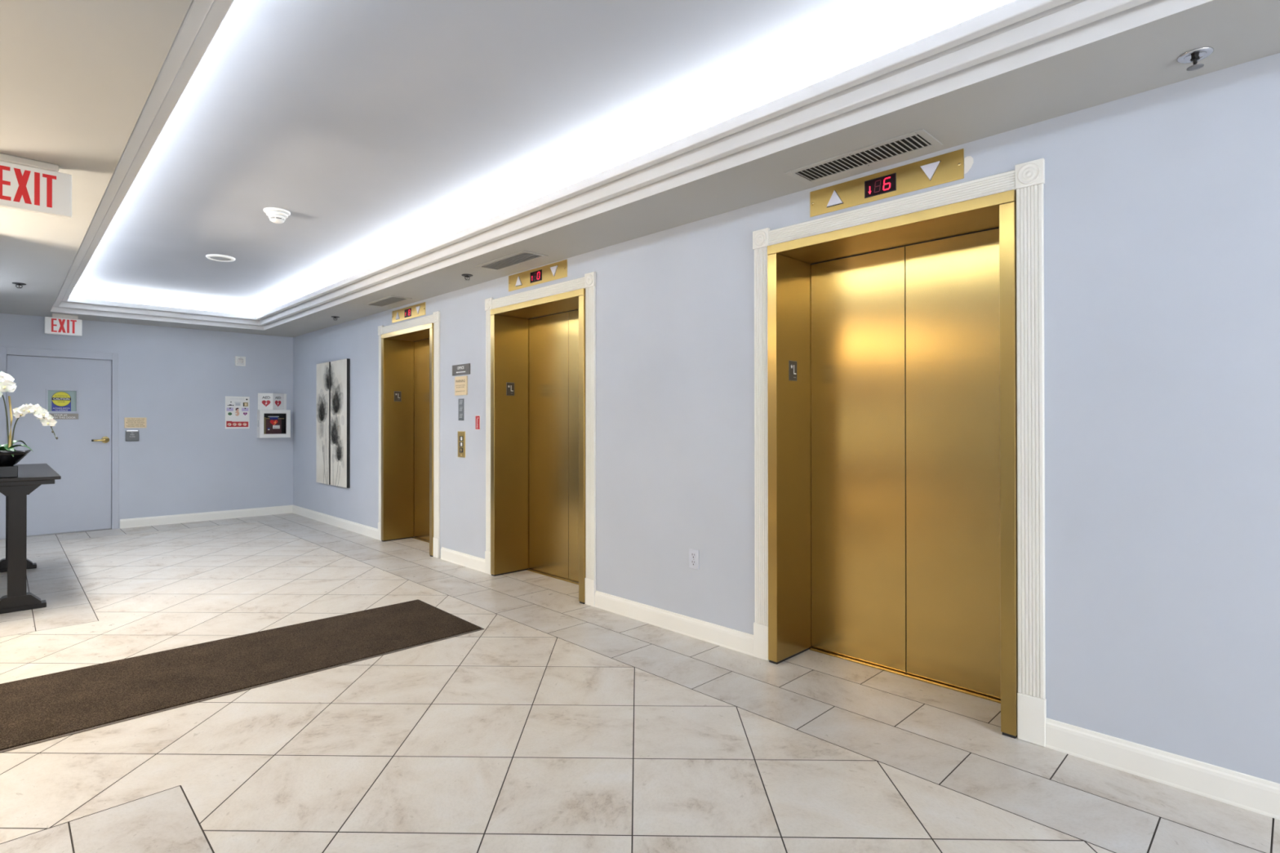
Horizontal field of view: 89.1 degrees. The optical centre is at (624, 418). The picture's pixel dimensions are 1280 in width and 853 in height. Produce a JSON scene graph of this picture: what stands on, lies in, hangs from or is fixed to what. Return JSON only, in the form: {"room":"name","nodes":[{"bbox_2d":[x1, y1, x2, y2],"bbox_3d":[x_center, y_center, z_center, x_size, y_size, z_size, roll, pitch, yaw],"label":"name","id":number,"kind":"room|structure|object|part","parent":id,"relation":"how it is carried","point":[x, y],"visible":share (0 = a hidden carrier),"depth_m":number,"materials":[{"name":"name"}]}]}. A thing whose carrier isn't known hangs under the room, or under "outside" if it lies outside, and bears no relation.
{"room":"lobby","nodes":[
{"label":"lobby","id":0,"kind":"room"},
{"bbox_2d":[0,449,31,466],"bbox_3d":[-4.288,0.271,4.477,0.300,0.109,0.300,0,0,-44],"label":"bowl","id":1,"kind":"object","parent":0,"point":[7,457],"depth_m":4.44,"materials":[{"name":"black ceramic"}]},
{"bbox_2d":[0,313,293,528],"bbox_3d":[-7.957,-0.111,6.306,9.620,2.910,0.140,0,0,-44],"label":"wall","id":2,"kind":"structure","parent":0,"point":[185,460],"depth_m":8.43,"materials":[{"name":"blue paint"}]},
{"bbox_2d":[0,346,118,539],"bbox_3d":[-6.566,0.269,7.572,1.053,2.138,0.159,0,0,-44],"label":"door","id":3,"kind":"structure","parent":2,"relation":"in","point":[85,452],"depth_m":7.61,"materials":[{"name":"paint"}]},
{"bbox_2d":[51,391,71,411],"bbox_3d":[-6.566,-0.198,7.575,0.173,0.234,0.002,0,0,-44],"label":"sticker","id":4,"kind":"object","parent":3,"relation":"attached to","point":[60,401],"visible":1,"depth_m":7.58,"materials":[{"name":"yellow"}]},
{"bbox_3d":[-6.564,-0.207,7.583,0.265,0.254,0.006,0,0,-44],"label":"vision glass","id":5,"kind":"part","parent":3,"relation":"part of","materials":[{"name":"grey"}]},
{"bbox_3d":[-6.559,-0.207,7.578,0.289,0.278,0.024,0,0,-44],"label":"vision frame","id":6,"kind":"part","parent":3,"relation":"part of","materials":[{"name":"paint"}]},
{"bbox_2d":[49,413,78,419],"bbox_3d":[-6.549,-0.027,7.576,0.276,0.066,0.003,0,0,-44],"label":"door sign","id":7,"kind":"object","parent":3,"relation":"attached to","point":[55,416],"visible":0.86,"depth_m":7.59,"materials":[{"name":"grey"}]},
{"bbox_3d":[-6.273,0.254,7.793,0.156,0.080,0.071,0,0,-44],"label":"handle","id":8,"kind":"part","parent":3,"relation":"part of","materials":[{"name":"gold metal"}]},
{"bbox_2d":[125,430,138,440],"bbox_3d":[-6.068,0.209,8.007,0.132,0.132,0.023,0,0,-44],"label":"switch","id":9,"kind":"object","parent":2,"relation":"attached to","point":[131,435],"visible":1,"depth_m":8.00,"materials":[{"name":"grey paint"}]},
{"bbox_2d":[124,417,146,427],"bbox_3d":[-6.050,0.050,8.037,0.220,0.128,0.006,0,0,-44],"label":"plaque","id":10,"kind":"object","parent":2,"relation":"attached to","point":[128,422],"visible":1,"depth_m":8.03,"materials":[{"name":"beige"}]},
{"bbox_2d":[120,505,293,528],"bbox_3d":[-5.446,1.285,8.605,1.966,0.112,0.016,0,0,-44],"label":"baseboard","id":11,"kind":"structure","parent":2,"relation":"attached to","point":[217,515],"depth_m":8.52,"materials":[{"name":"white paint"}]},
{"bbox_2d":[225,395,249,428],"bbox_3d":[-5.250,-0.084,8.809,0.290,0.436,0.003,0,0,-44],"label":"sign","id":12,"kind":"object","parent":2,"relation":"attached to","point":[237,408],"visible":1,"depth_m":8.81,"materials":[{"name":"white paper"}]},
{"bbox_2d":[235,355,245,366],"bbox_3d":[-5.217,-0.782,8.820,0.126,0.128,0.038,0,0,-44],"label":"fire alarm strobe","id":13,"kind":"object","parent":2,"relation":"attached to","point":[239,361],"visible":1,"depth_m":8.81,"materials":[{"name":"white plastic"}]},
{"bbox_2d":[257,393,286,409],"bbox_3d":[-4.901,-0.240,9.064,0.363,0.228,0.120,0,0,-44],"label":"sign","id":14,"kind":"object","parent":2,"relation":"attached to","point":[265,401],"visible":0.98,"depth_m":9.00,"materials":[{"name":"white plastic"}]},
{"bbox_2d":[257,409,290,438],"bbox_3d":[-4.894,0.070,9.056,0.397,0.387,0.140,0,0,-44],"label":"cabinet","id":15,"kind":"object","parent":2,"relation":"attached to","point":[270,423],"visible":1,"depth_m":9.00,"materials":[{"name":"white plastic"}]},
{"bbox_2d":[0,512,1279,852],"bbox_3d":[-3.098,1.309,1.246,9.620,0.002,14.100,0,0,-44],"label":"floor","id":16,"kind":"structure","parent":0,"point":[562,724],"depth_m":2.64,"materials":[{"name":"tile"}]},
{"bbox_2d":[0,463,61,613],"bbox_3d":[-4.788,0.866,5.103,0.446,0.920,1.940,0,0,-44],"label":"console table","id":17,"kind":"object","parent":16,"relation":"on","point":[30,477],"visible":0.95,"depth_m":4.47,"materials":[{"name":"black paint"}]},
{"bbox_2d":[0,371,57,477],"bbox_3d":[-4.239,0.038,4.525,0.438,0.729,0.300,0,0,-44],"label":"potted orchid","id":18,"kind":"object","parent":17,"relation":"on","point":[9,456],"visible":1,"depth_m":4.49,"materials":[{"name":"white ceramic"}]},
{"bbox_3d":[-4.306,-0.010,4.431,0.021,0.465,0.174,0,0,28],"label":"flower stem","id":19,"kind":"part","parent":18,"relation":"part of","materials":[{"name":"green plant"}]},
{"bbox_3d":[-4.153,0.086,4.567,0.243,0.274,0.016,0,0,-31],"label":"flower stem","id":20,"kind":"part","parent":18,"relation":"part of","materials":[{"name":"green"}]},
{"bbox_2d":[0,599,484,752],"bbox_3d":[-2.845,1.309,2.807,4.608,0.010,0.910,0,0,-44],"label":"runner mat","id":21,"kind":"object","parent":16,"relation":"on","point":[37,709],"visible":1,"depth_m":3.36,"materials":[{"name":"brown rubber"}]},
{"bbox_2d":[0,0,1279,337],"bbox_3d":[-3.098,-1.366,1.183,9.720,0.332,14.190,0,0,-44],"label":"ceiling","id":22,"kind":"structure","parent":0,"point":[385,131],"depth_m":2.96,"materials":[{"name":"paint"}]},
{"bbox_2d":[12,282,26,288],"bbox_3d":[-5.283,-1.157,5.669,0.092,0.043,0.092,0,0,-44],"label":"sprinkler","id":23,"kind":"object","parent":22,"relation":"attached to","point":[19,284],"visible":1,"depth_m":5.66,"materials":[{"name":"grey metal"}]},
{"bbox_2d":[0,153,71,218],"bbox_3d":[-2.767,-1.076,2.993,0.335,0.232,0.067,0,0,-44],"label":"exit sign","id":24,"kind":"object","parent":22,"relation":"hanging from","point":[26,184],"visible":1,"depth_m":3.00,"materials":[{"name":"white plastic"}]},
{"bbox_2d":[44,313,81,336],"bbox_3d":[-6.313,-1.057,7.311,0.318,0.228,0.067,0,0,-44],"label":"exit sign","id":25,"kind":"object","parent":22,"relation":"hanging from","point":[56,324],"visible":1,"depth_m":7.29,"materials":[{"name":"white plastic"}]},
{"bbox_2d":[205,253,235,262],"bbox_3d":[-3.707,-1.472,5.963,0.232,0.019,0.232,0,0,-44],"label":"ceiling speaker","id":26,"kind":"object","parent":22,"relation":"attached to","point":[216,257],"visible":1,"depth_m":5.93,"materials":[{"name":"white plastic"}]},
{"bbox_2d":[209,257,231,260],"bbox_3d":[-3.707,-1.469,5.963,0.169,0.004,0.169,0,0,11],"label":"grille","id":27,"kind":"object","parent":26,"relation":"attached to","point":[211,258],"depth_m":5.96,"materials":[{"name":"grey metal"}]},
{"bbox_2d":[263,207,290,223],"bbox_3d":[-2.493,-1.445,4.660,0.172,0.085,0.172,0,0,-44],"label":"smoke detector","id":28,"kind":"object","parent":22,"relation":"attached to","point":[277,215],"visible":1,"depth_m":4.62,"materials":[{"name":"white plastic"}]},
{"bbox_2d":[363,295,411,306],"bbox_3d":[-2.389,-1.175,6.532,0.216,0.006,0.656,0,0,-44],"label":"ceiling vent","id":29,"kind":"object","parent":22,"relation":"in","point":[388,300],"visible":1,"depth_m":6.51,"materials":[{"name":"metal"}]},
{"bbox_2d":[461,274,472,280],"bbox_3d":[-1.301,-1.162,5.362,0.092,0.043,0.092,0,0,-44],"label":"sprinkler","id":30,"kind":"object","parent":22,"relation":"attached to","point":[467,276],"visible":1,"depth_m":5.36,"materials":[{"name":"grey metal"}]},
{"bbox_2d":[475,250,548,271],"bbox_3d":[-0.863,-1.183,4.892,0.216,0.006,0.656,0,0,-44],"label":"ceiling vent","id":31,"kind":"object","parent":22,"relation":"in","point":[522,257],"visible":1,"depth_m":4.87,"materials":[{"name":"metal"}]},
{"bbox_2d":[50,0,1213,330],"bbox_3d":[-1.339,-1.274,3.492,2.182,0.164,12.148,0,0,-44],"label":"trim","id":32,"kind":"structure","parent":22,"relation":"attached to","point":[1015,34],"depth_m":2.80,"materials":[{"name":"paint"}]},
{"bbox_2d":[784,128,942,184],"bbox_3d":[1.080,-1.193,2.993,0.216,0.006,0.656,0,0,-44],"label":"ceiling vent","id":33,"kind":"object","parent":22,"relation":"in","point":[916,141],"visible":1,"depth_m":2.96,"materials":[{"name":"metal"}]},
{"bbox_2d":[1177,46,1213,71],"bbox_3d":[1.880,-1.179,2.143,0.092,0.043,0.092,0,0,-44],"label":"sprinkler","id":34,"kind":"object","parent":22,"relation":"attached to","point":[1193,55],"visible":1,"depth_m":2.14,"materials":[{"name":"silver metal"}]},
{"bbox_2d":[293,53,1279,783],"bbox_3d":[0.255,-0.126,4.401,0.421,2.910,13.990,0,0,-44],"label":"wall","id":35,"kind":"structure","parent":0,"point":[1162,205],"depth_m":2.49,"materials":[{"name":"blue paint"}]},
{"bbox_2d":[315,361,330,484],"bbox_3d":[-3.869,0.058,8.357,0.041,1.547,0.459,0,0,-44],"label":"print","id":36,"kind":"object","parent":35,"relation":"attached to","point":[323,370],"visible":1,"depth_m":8.32,"materials":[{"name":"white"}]},
{"bbox_2d":[330,358,350,488],"bbox_3d":[-3.496,0.056,7.968,0.042,1.547,0.533,0,0,-44],"label":"print","id":37,"kind":"object","parent":35,"relation":"attached to","point":[340,369],"visible":1,"depth_m":7.90,"materials":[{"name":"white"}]},
{"bbox_2d":[391,302,425,323],"bbox_3d":[-2.231,-1.087,6.678,0.013,0.126,0.750,0,0,-44],"label":"indicator","id":38,"kind":"object","parent":35,"relation":"attached to","point":[416,310],"visible":1,"depth_m":6.66,"materials":[{"name":"gold metal"}]},
{"bbox_2d":[377,311,439,558],"bbox_3d":[-2.114,0.155,6.800,0.394,2.352,1.367,0,0,-44],"label":"elevator","id":39,"kind":"object","parent":35,"relation":"attached to","point":[409,351],"visible":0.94,"depth_m":7.11,"materials":[{"name":"gold metal"}]},
{"bbox_3d":[-2.677,0.112,7.135,0.016,2.062,0.096,0,0,-44],"label":"casing","id":40,"kind":"part","parent":39,"relation":"part of","materials":[{"name":"white paint"}]},
{"bbox_3d":[-2.502,-0.246,7.155,0.082,0.112,0.004,0,0,-44],"label":"floor plate","id":41,"kind":"part","parent":39,"relation":"part of","materials":[{"name":"black plastic"}]},
{"bbox_3d":[-2.240,-0.963,6.685,0.016,0.084,1.172,0,0,-44],"label":"head casing","id":42,"kind":"part","parent":39,"relation":"part of","materials":[{"name":"white paint"}]},
{"bbox_3d":[-1.994,1.327,6.910,0.064,0.009,1.050,0,0,-44],"label":"sill","id":43,"kind":"part","parent":39,"relation":"part of","materials":[{"name":"gold metal"}]},
{"bbox_3d":[-2.177,0.211,7.119,0.038,2.219,0.543,0,0,-44],"label":"door panel","id":44,"kind":"part","parent":39,"relation":"part of","materials":[{"name":"gold metal"}]},
{"bbox_3d":[-1.802,0.107,6.225,0.016,2.062,0.096,0,0,-44],"label":"casing","id":45,"kind":"part","parent":39,"relation":"part of","materials":[{"name":"white paint"}]},
{"bbox_2d":[454,375,467,395],"bbox_3d":[-1.488,-0.299,5.905,0.010,0.172,0.210,0,0,-44],"label":"plaque","id":46,"kind":"object","parent":35,"relation":"attached to","point":[460,382],"visible":1,"depth_m":5.89,"materials":[{"name":"beige"}]},
{"bbox_2d":[452,363,470,375],"bbox_3d":[-1.490,-0.446,5.909,0.007,0.096,0.310,0,0,-44],"label":"sign","id":47,"kind":"object","parent":35,"relation":"attached to","point":[462,369],"visible":1,"depth_m":5.89,"materials":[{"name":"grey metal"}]},
{"bbox_2d":[458,398,463,420],"bbox_3d":[-1.488,-0.083,5.908,0.005,0.198,0.092,0,0,-44],"label":"plate","id":48,"kind":"object","parent":35,"relation":"attached to","point":[460,401],"visible":1,"depth_m":5.90,"materials":[{"name":"grey metal"}]},
{"bbox_2d":[457,431,465,457],"bbox_3d":[-1.486,0.233,5.900,0.011,0.236,0.128,0,0,-44],"label":"station","id":49,"kind":"object","parent":35,"relation":"attached to","point":[461,434],"visible":1,"depth_m":5.89,"materials":[{"name":"gold metal"}]},
{"bbox_2d":[475,415,479,430],"bbox_3d":[-1.292,0.035,5.702,0.005,0.126,0.076,0,0,-44],"label":"plate","id":50,"kind":"object","parent":35,"relation":"attached to","point":[477,417],"visible":1,"depth_m":5.70,"materials":[{"name":"red plastic"}]},
{"bbox_2d":[508,259,567,291],"bbox_3d":[-0.696,-1.113,5.082,0.013,0.129,0.765,0,0,-44],"label":"indicator","id":51,"kind":"object","parent":35,"relation":"attached to","point":[557,270],"visible":1,"depth_m":5.06,"materials":[{"name":"gold metal"}]},
{"bbox_2d":[484,271,595,606],"bbox_3d":[-0.575,0.146,5.199,0.394,2.352,1.423,0,0,-44],"label":"elevator","id":52,"kind":"object","parent":35,"relation":"attached to","point":[540,343],"visible":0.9,"depth_m":5.48,"materials":[{"name":"gold metal"}]},
{"bbox_3d":[-1.157,0.104,5.554,0.016,2.062,0.096,0,0,-44],"label":"casing","id":53,"kind":"part","parent":52,"relation":"part of","materials":[{"name":"white paint"}]},
{"bbox_3d":[-0.982,-0.254,5.574,0.082,0.112,0.004,0,0,-44],"label":"floor plate","id":54,"kind":"part","parent":52,"relation":"part of","materials":[{"name":"black plastic"}]},
{"bbox_3d":[-0.701,-0.971,5.084,0.016,0.084,1.228,0,0,-44],"label":"head casing","id":55,"kind":"part","parent":52,"relation":"part of","materials":[{"name":"white paint"}]},
{"bbox_3d":[-0.647,0.203,5.528,0.038,2.219,0.571,0,0,-44],"label":"door panel","id":56,"kind":"part","parent":52,"relation":"part of","materials":[{"name":"gold metal"}]},
{"bbox_3d":[-0.455,1.318,5.308,0.064,0.009,1.106,0,0,-44],"label":"sill","id":57,"kind":"part","parent":52,"relation":"part of","materials":[{"name":"gold metal"}]},
{"bbox_3d":[-0.249,0.201,5.114,0.038,2.219,0.571,0,0,-44],"label":"door panel","id":58,"kind":"part","parent":52,"relation":"part of","materials":[{"name":"gold metal"}]},
{"bbox_3d":[-0.243,0.099,4.604,0.016,2.062,0.096,0,0,-44],"label":"casing","id":59,"kind":"part","parent":52,"relation":"part of","materials":[{"name":"white paint"}]},
{"bbox_2d":[688,548,698,569],"bbox_3d":[0.415,0.847,3.921,0.009,0.117,0.076,0,0,-44],"label":"power outlet","id":60,"kind":"object","parent":35,"relation":"attached to","point":[693,553],"visible":1,"depth_m":3.92,"materials":[{"name":"grey plastic"}]},
{"bbox_2d":[691,560,695,565],"bbox_3d":[0.414,0.869,3.920,0.004,0.035,0.035,0,0,-44],"label":"socket","id":61,"kind":"object","parent":60,"relation":"attached to","point":[693,562],"depth_m":3.92,"materials":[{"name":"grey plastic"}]},
{"bbox_2d":[691,552,695,558],"bbox_3d":[0.414,0.825,3.920,0.004,0.035,0.035,0,0,-44],"label":"socket","id":62,"kind":"object","parent":60,"relation":"attached to","point":[693,554],"depth_m":3.92,"materials":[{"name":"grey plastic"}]},
{"bbox_2d":[292,505,1279,820],"bbox_3d":[0.100,1.262,4.244,0.016,0.112,13.990,0,0,-44],"label":"baseboard","id":63,"kind":"structure","parent":35,"relation":"attached to","point":[1244,791],"depth_m":2.46,"materials":[{"name":"white paint"}]},
{"bbox_2d":[809,148,964,217],"bbox_3d":[1.214,-1.110,3.095,0.013,0.130,0.744,0,0,-44],"label":"indicator","id":64,"kind":"object","parent":35,"relation":"attached to","point":[947,167],"visible":1,"depth_m":3.06,"materials":[{"name":"gold metal"}]},
{"bbox_2d":[752,158,1046,746],"bbox_3d":[1.325,0.137,3.223,0.394,2.352,1.393,0,0,-44],"label":"elevator","id":65,"kind":"object","parent":35,"relation":"attached to","point":[900,397],"visible":1,"depth_m":3.29,"materials":[{"name":"gold metal"}]},
{"bbox_3d":[0.753,0.094,3.567,0.016,2.062,0.096,0,0,-44],"label":"casing","id":66,"kind":"part","parent":65,"relation":"part of","materials":[{"name":"white paint"}]},
{"bbox_3d":[0.928,-0.265,3.588,0.082,0.112,0.004,0,0,-44],"label":"floor plate","id":67,"kind":"part","parent":65,"relation":"part of","materials":[{"name":"black plastic"}]},
{"bbox_3d":[1.258,0.193,3.547,0.038,2.219,0.556,0,0,-44],"label":"door panel","id":68,"kind":"part","parent":65,"relation":"part of","materials":[{"name":"gold metal"}]},
{"bbox_3d":[1.198,-0.981,3.108,0.016,0.084,1.198,0,0,-44],"label":"head casing","id":69,"kind":"part","parent":65,"relation":"part of","materials":[{"name":"white paint"}]},
{"bbox_3d":[1.444,1.308,3.333,0.064,0.009,1.076,0,0,-44],"label":"sill","id":70,"kind":"part","parent":65,"relation":"part of","materials":[{"name":"gold metal"}]},
{"bbox_3d":[1.645,0.191,3.143,0.038,2.219,0.556,0,0,-44],"label":"door panel","id":71,"kind":"part","parent":65,"relation":"part of","materials":[{"name":"gold metal"}]},
{"bbox_3d":[1.646,0.089,2.639,0.016,2.062,0.096,0,0,-44],"label":"casing","id":72,"kind":"part","parent":65,"relation":"part of","materials":[{"name":"white paint"}]}
]}

